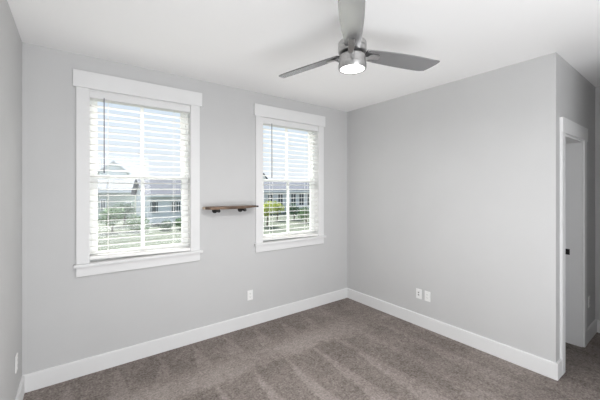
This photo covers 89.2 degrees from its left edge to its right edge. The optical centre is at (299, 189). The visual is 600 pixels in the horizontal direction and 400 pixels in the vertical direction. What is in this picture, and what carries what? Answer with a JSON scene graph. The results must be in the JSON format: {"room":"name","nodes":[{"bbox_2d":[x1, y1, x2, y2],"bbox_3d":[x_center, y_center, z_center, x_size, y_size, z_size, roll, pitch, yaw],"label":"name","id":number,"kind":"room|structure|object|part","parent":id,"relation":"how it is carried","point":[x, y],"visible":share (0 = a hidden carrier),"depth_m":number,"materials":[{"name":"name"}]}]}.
{"room":"empty bedroom","nodes":[
{"label":"empty bedroom","id":0,"kind":"room"},
{"bbox_2d":[0,0,21,399],"bbox_3d":[-0.744,0.215,0.345,0.120,2.740,5.280,0,0,-36],"label":"wall","id":1,"kind":"structure","parent":0,"point":[10,40],"depth_m":1.95,"materials":[{"name":"paint"}]},
{"bbox_2d":[15,353,17,372],"bbox_3d":[-1.985,1.212,2.131,0.008,0.114,0.070,0,0,-36],"label":"wall outlet","id":2,"kind":"object","parent":1,"relation":"attached to","point":[16,357],"visible":1,"depth_m":2.11,"materials":[{"name":"white plastic"}]},
{"bbox_2d":[15,376,24,399],"bbox_3d":[-0.673,1.516,0.363,0.016,0.138,4.984,0,0,-36],"label":"baseboard","id":3,"kind":"structure","parent":1,"relation":"attached to","point":[21,390],"depth_m":2.26,"materials":[{"name":"white paint"}]},
{"bbox_2d":[22,42,346,374],"bbox_3d":[-0.074,0.215,4.025,5.333,2.740,0.160,0,0,-36],"label":"wall","id":4,"kind":"structure","parent":0,"point":[67,318],"depth_m":2.94,"materials":[{"name":"paint"}]},
{"bbox_2d":[73,69,202,276],"bbox_3d":[-1.512,-0.140,2.936,1.093,1.753,0.202,0,0,-36],"label":"window","id":5,"kind":"structure","parent":4,"relation":"in","point":[84,81],"depth_m":2.80,"materials":[{"name":"white paint"}]},
{"bbox_3d":[-1.470,-0.945,2.876,1.088,0.142,0.027,0,0,-36],"label":"head casing","id":6,"kind":"part","parent":5,"relation":"part of","materials":[{"name":"white paint"}]},
{"bbox_3d":[-1.555,-0.479,2.990,0.814,0.746,0.032,0,0,-36],"label":"sash","id":7,"kind":"part","parent":5,"relation":"part of","materials":[{"name":"white plastic"}]},
{"bbox_3d":[-1.483,0.642,2.901,1.088,0.025,0.112,0,0,-36],"label":"sill","id":8,"kind":"part","parent":5,"relation":"part of","materials":[{"name":"white paint"}]},
{"bbox_3d":[-1.547,-0.117,2.980,0.858,1.514,0.088,0,0,-36],"label":"frame","id":9,"kind":"part","parent":5,"relation":"part of","materials":[{"name":"white plastic"}]},
{"bbox_3d":[-1.533,0.242,2.961,0.814,0.752,0.032,0,0,-36],"label":"sash","id":10,"kind":"part","parent":5,"relation":"part of","materials":[{"name":"white plastic"}]},
{"bbox_2d":[90,90,189,259],"bbox_3d":[-1.492,-0.121,2.906,0.854,1.498,0.088,0,0,-36],"label":"window blind","id":11,"kind":"object","parent":5,"relation":"attached to","point":[99,96],"visible":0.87,"depth_m":2.84,"materials":[{"name":"white plastic"}]},
{"bbox_3d":[-1.729,-0.096,2.741,0.003,1.411,0.071,0,0,-36],"label":"ladder cord","id":12,"kind":"part","parent":11,"relation":"part of","materials":[{"name":"white fabric"}]},
{"bbox_3d":[-1.498,0.601,2.912,0.849,0.052,0.062,0,0,-36],"label":"rail","id":13,"kind":"part","parent":11,"relation":"part of","materials":[{"name":"white plastic"}]},
{"bbox_2d":[22,288,346,392],"bbox_3d":[-0.731,1.516,3.430,3.570,0.138,0.016,0,0,-36],"label":"baseboard","id":14,"kind":"structure","parent":4,"relation":"attached to","point":[43,378],"depth_m":2.97,"materials":[{"name":"white paint"}]},
{"bbox_2d":[202,205,258,212],"bbox_3d":[-0.751,0.213,3.329,0.590,0.075,0.153,0,0,-36],"label":"wall shelf","id":15,"kind":"object","parent":4,"relation":"attached to","point":[215,209],"visible":1,"depth_m":3.26,"materials":[{"name":"brown wood"}]},
{"bbox_2d":[247,290,252,300],"bbox_3d":[-0.581,1.226,3.545,0.070,0.114,0.008,0,0,-36],"label":"wall outlet","id":16,"kind":"object","parent":4,"relation":"attached to","point":[250,292],"visible":1,"depth_m":3.54,"materials":[{"name":"white plastic"}]},
{"bbox_2d":[254,103,325,252],"bbox_3d":[-0.138,-0.140,3.952,1.102,1.753,0.202,0,0,-36],"label":"window","id":17,"kind":"structure","parent":4,"relation":"in","point":[261,111],"depth_m":3.97,"materials":[{"name":"white paint"}]},
{"bbox_3d":[-0.160,0.242,3.977,0.823,0.752,0.032,0,0,-36],"label":"sash","id":18,"kind":"part","parent":17,"relation":"part of","materials":[{"name":"white plastic"}]},
{"bbox_3d":[-0.174,-0.117,3.996,0.867,1.514,0.088,0,0,-36],"label":"frame","id":19,"kind":"part","parent":17,"relation":"part of","materials":[{"name":"white plastic"}]},
{"bbox_3d":[-0.097,-0.945,3.892,1.097,0.142,0.027,0,0,-36],"label":"head casing","id":20,"kind":"part","parent":17,"relation":"part of","materials":[{"name":"white paint"}]},
{"bbox_3d":[-0.109,0.642,3.917,1.097,0.025,0.112,0,0,-36],"label":"sill","id":21,"kind":"part","parent":17,"relation":"part of","materials":[{"name":"white paint"}]},
{"bbox_2d":[263,118,317,239],"bbox_3d":[-0.118,-0.121,3.922,0.863,1.498,0.088,0,0,-36],"label":"window blind","id":22,"kind":"object","parent":17,"relation":"attached to","point":[266,121],"visible":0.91,"depth_m":3.87,"materials":[{"name":"white plastic"}]},
{"bbox_3d":[-0.358,-0.096,3.755,0.003,1.411,0.071,0,0,-36],"label":"ladder cord","id":23,"kind":"part","parent":22,"relation":"part of","materials":[{"name":"white fabric"}]},
{"bbox_3d":[-0.124,0.601,3.928,0.858,0.052,0.062,0,0,-36],"label":"rail","id":24,"kind":"part","parent":22,"relation":"part of","materials":[{"name":"white plastic"}]},
{"bbox_3d":[-0.181,-0.479,4.006,0.823,0.746,0.032,0,0,-36],"label":"sash","id":25,"kind":"part","parent":17,"relation":"part of","materials":[{"name":"white plastic"}]},
{"bbox_2d":[7,0,599,111],"bbox_3d":[1.323,-1.225,1.874,5.263,0.140,5.280,0,0,-36],"label":"ceiling","id":26,"kind":"structure","parent":0,"point":[247,45],"depth_m":2.29,"materials":[{"name":"white paint"}]},
{"bbox_2d":[279,0,439,77],"bbox_3d":[0.322,-0.970,2.091,1.154,0.370,1.131,0,0,-36],"label":"ceiling fan","id":27,"kind":"object","parent":26,"relation":"hanging from","point":[353,53],"visible":1,"depth_m":1.94,"materials":[{"name":"silver metal"}]},
{"bbox_3d":[0.054,-0.895,2.230,0.580,0.042,0.131,0,0,40],"label":"blade","id":28,"kind":"part","parent":27,"relation":"part of","materials":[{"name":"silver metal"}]},
{"bbox_3d":[0.273,-0.895,1.607,0.131,0.042,0.580,0,0,10],"label":"blade","id":29,"kind":"part","parent":27,"relation":"part of","materials":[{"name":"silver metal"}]},
{"bbox_3d":[0.699,-0.895,2.108,0.580,0.042,0.131,0,0,-20],"label":"blade","id":30,"kind":"part","parent":27,"relation":"part of","materials":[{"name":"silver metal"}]},
{"bbox_2d":[23,298,599,399],"bbox_3d":[1.526,1.645,1.601,5.263,0.120,5.960,0,0,-36],"label":"floor","id":31,"kind":"structure","parent":0,"point":[346,348],"depth_m":2.67,"materials":[{"name":"beige carpet"}]},
{"bbox_2d":[347,58,535,354],"bbox_3d":[1.428,0.215,3.614,0.120,2.740,2.288,0,0,-36],"label":"wall","id":32,"kind":"structure","parent":0,"point":[441,179],"depth_m":3.22,"materials":[{"name":"paint"}]},
{"bbox_2d":[416,288,421,298],"bbox_3d":[1.390,1.214,3.557,0.008,0.114,0.070,0,0,-36],"label":"wall jack","id":33,"kind":"object","parent":32,"relation":"attached to","point":[418,291],"visible":1,"depth_m":3.56,"materials":[{"name":"white plastic"}]},
{"bbox_2d":[425,291,429,301],"bbox_3d":[1.454,1.214,3.470,0.009,0.114,0.070,0,0,-36],"label":"wall outlet","id":34,"kind":"object","parent":32,"relation":"attached to","point":[427,294],"visible":1,"depth_m":3.47,"materials":[{"name":"white plastic"}]},
{"bbox_2d":[347,288,557,380],"bbox_3d":[1.425,1.516,3.504,0.016,0.138,2.428,0,0,-36],"label":"baseboard","id":35,"kind":"structure","parent":32,"relation":"attached to","point":[545,367],"depth_m":3.11,"materials":[{"name":"white paint"}]},
{"bbox_2d":[536,52,594,362],"bbox_3d":[2.734,0.215,3.070,1.573,2.740,0.140,0,0,-36],"label":"wall","id":36,"kind":"structure","parent":0,"point":[561,90],"depth_m":2.62,"materials":[{"name":"paint"}]},
{"bbox_2d":[560,117,587,375],"bbox_3d":[2.543,0.480,2.913,0.877,2.210,0.164,0,0,-36],"label":"door","id":37,"kind":"structure","parent":36,"relation":"in","point":[573,136],"depth_m":3.08,"materials":[{"name":"white paint"}]},
{"bbox_3d":[2.584,-0.560,2.857,0.877,0.129,0.024,0,0,-36],"label":"head casing","id":38,"kind":"part","parent":37,"relation":"part of","materials":[{"name":"white paint"}]},
{"bbox_2d":[556,319,596,379],"bbox_3d":[2.732,1.516,2.971,1.453,0.138,0.016,0,0,-36],"label":"baseboard","id":39,"kind":"structure","parent":36,"relation":"attached to","point":[592,329],"depth_m":3.18,"materials":[{"name":"white paint"}]},
{"bbox_2d":[595,86,599,319],"bbox_3d":[3.631,0.215,3.079,0.120,2.740,0.912,0,0,-36],"label":"wall","id":40,"kind":"structure","parent":0,"point":[597,89],"depth_m":3.40,"materials":[{"name":"paint"}]},
{"bbox_2d":[597,320,599,332],"bbox_3d":[3.545,1.516,3.080,0.016,0.138,0.776,0,0,-36],"label":"baseboard","id":41,"kind":"structure","parent":40,"relation":"attached to","point":[598,321],"depth_m":3.38,"materials":[{"name":"white paint"}]},
{"label":"outside","id":42,"kind":"structure","parent":0,"visible":0},
{"bbox_2d":[98,196,308,250],"bbox_3d":[2.002,3.185,165.454,320.000,0.300,256.340,0,0,-36],"label":"lawn","id":43,"kind":"structure","parent":42,"point":[118,228],"depth_m":21.71,"materials":[{"name":"green plant"}]},
{"bbox_2d":[98,206,125,231],"bbox_3d":[-13.661,2.105,22.085,1.820,1.973,1.903,0,0,-36],"label":"tree","id":44,"kind":"object","parent":43,"relation":"on","point":[113,217],"visible":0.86,"depth_m":21.90,"materials":[{"name":"green plant"}]},
{"bbox_2d":[97,161,129,175],"bbox_3d":[-37.182,-1.122,59.565,5.210,8.314,12.900,0,0,-36],"label":"house","id":45,"kind":"structure","parent":43,"relation":"on","point":[111,167],"depth_m":54.76,"materials":[{"name":"white"}]},
{"bbox_2d":[98,179,134,218],"bbox_3d":[-22.824,0.871,35.956,5.513,4.329,9.940,0,0,-36],"label":"house","id":46,"kind":"structure","parent":43,"relation":"on","point":[102,205],"depth_m":32.95,"materials":[{"name":"white"}]},
{"bbox_3d":[-20.698,1.600,31.943,0.354,1.067,0.040,0,0,-36],"label":"pane","id":47,"kind":"part","parent":46,"relation":"part of","materials":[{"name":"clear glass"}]},
{"bbox_2d":[114,202,136,224],"bbox_3d":[-14.785,2.031,25.640,1.747,2.122,1.602,0,0,-36],"label":"bush","id":48,"kind":"object","parent":43,"relation":"on","point":[127,210],"visible":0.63,"depth_m":25.65,"materials":[{"name":"green plant"}]},
{"bbox_2d":[124,215,151,231],"bbox_3d":[-11.949,2.433,22.276,1.920,1.498,1.477,0,0,6],"label":"bush","id":49,"kind":"object","parent":43,"relation":"on","point":[133,222],"visible":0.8,"depth_m":22.12,"materials":[{"name":"green plant"}]},
{"bbox_2d":[131,179,180,223],"bbox_3d":[-12.980,0.904,31.421,7.064,4.262,6.940,0,0,-36],"label":"house","id":50,"kind":"structure","parent":43,"relation":"on","point":[149,194],"depth_m":28.28,"materials":[{"name":"white"}]},
{"bbox_2d":[158,219,173,230],"bbox_3d":[-10.100,2.694,22.897,1.028,1.005,1.013,0,0,-36],"label":"bush","id":51,"kind":"object","parent":43,"relation":"on","point":[167,224],"visible":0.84,"depth_m":22.78,"materials":[{"name":"green plant"}]},
{"bbox_2d":[174,218,180,226],"bbox_3d":[-9.223,2.605,23.678,1.143,0.965,1.040,0,0,15],"label":"bush","id":52,"kind":"object","parent":43,"relation":"on","point":[177,219],"visible":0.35,"depth_m":23.55,"materials":[{"name":"green plant"}]},
{"bbox_2d":[264,200,276,225],"bbox_3d":[-2.792,1.948,25.323,1.784,2.290,1.859,0,0,-36],"label":"bush","id":53,"kind":"object","parent":43,"relation":"on","point":[267,203],"visible":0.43,"depth_m":25.15,"materials":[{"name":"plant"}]},
{"bbox_2d":[273,201,284,220],"bbox_3d":[-2.248,2.062,30.126,1.467,2.058,1.627,0,0,-20],"label":"bush","id":54,"kind":"object","parent":43,"relation":"on","point":[275,203],"visible":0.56,"depth_m":29.98,"materials":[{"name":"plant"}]},
{"bbox_2d":[264,182,308,213],"bbox_3d":[-3.700,0.869,45.748,13.937,4.333,10.940,0,0,-36],"label":"house","id":55,"kind":"structure","parent":43,"relation":"on","point":[300,198],"depth_m":41.89,"materials":[{"name":"grey"}]},
{"bbox_3d":[-2.614,1.260,40.344,0.709,1.459,0.040,0,0,-36],"label":"pane","id":56,"kind":"part","parent":55,"relation":"part of","materials":[{"name":"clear glass"}]},
{"bbox_3d":[-0.916,1.299,41.600,0.754,1.505,0.040,0,0,-36],"label":"pane","id":57,"kind":"part","parent":55,"relation":"part of","materials":[{"name":"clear glass"}]},
{"bbox_3d":[0.182,1.325,42.412,0.783,1.534,0.040,0,0,-36],"label":"pane","id":58,"kind":"part","parent":55,"relation":"part of","materials":[{"name":"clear glass"}]},
{"bbox_2d":[285,203,299,218],"bbox_3d":[-0.627,2.136,30.657,1.844,1.909,1.735,0,0,-36],"label":"bush","id":59,"kind":"object","parent":43,"relation":"on","point":[294,210],"visible":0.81,"depth_m":30.55,"materials":[{"name":"green plant"}]},
{"bbox_2d":[297,206,308,222],"bbox_3d":[0.412,2.282,28.391,1.334,1.617,1.639,0,0,-36],"label":"bush","id":60,"kind":"object","parent":43,"relation":"on","point":[303,208],"visible":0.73,"depth_m":28.23,"materials":[{"name":"green plant"}]}
]}

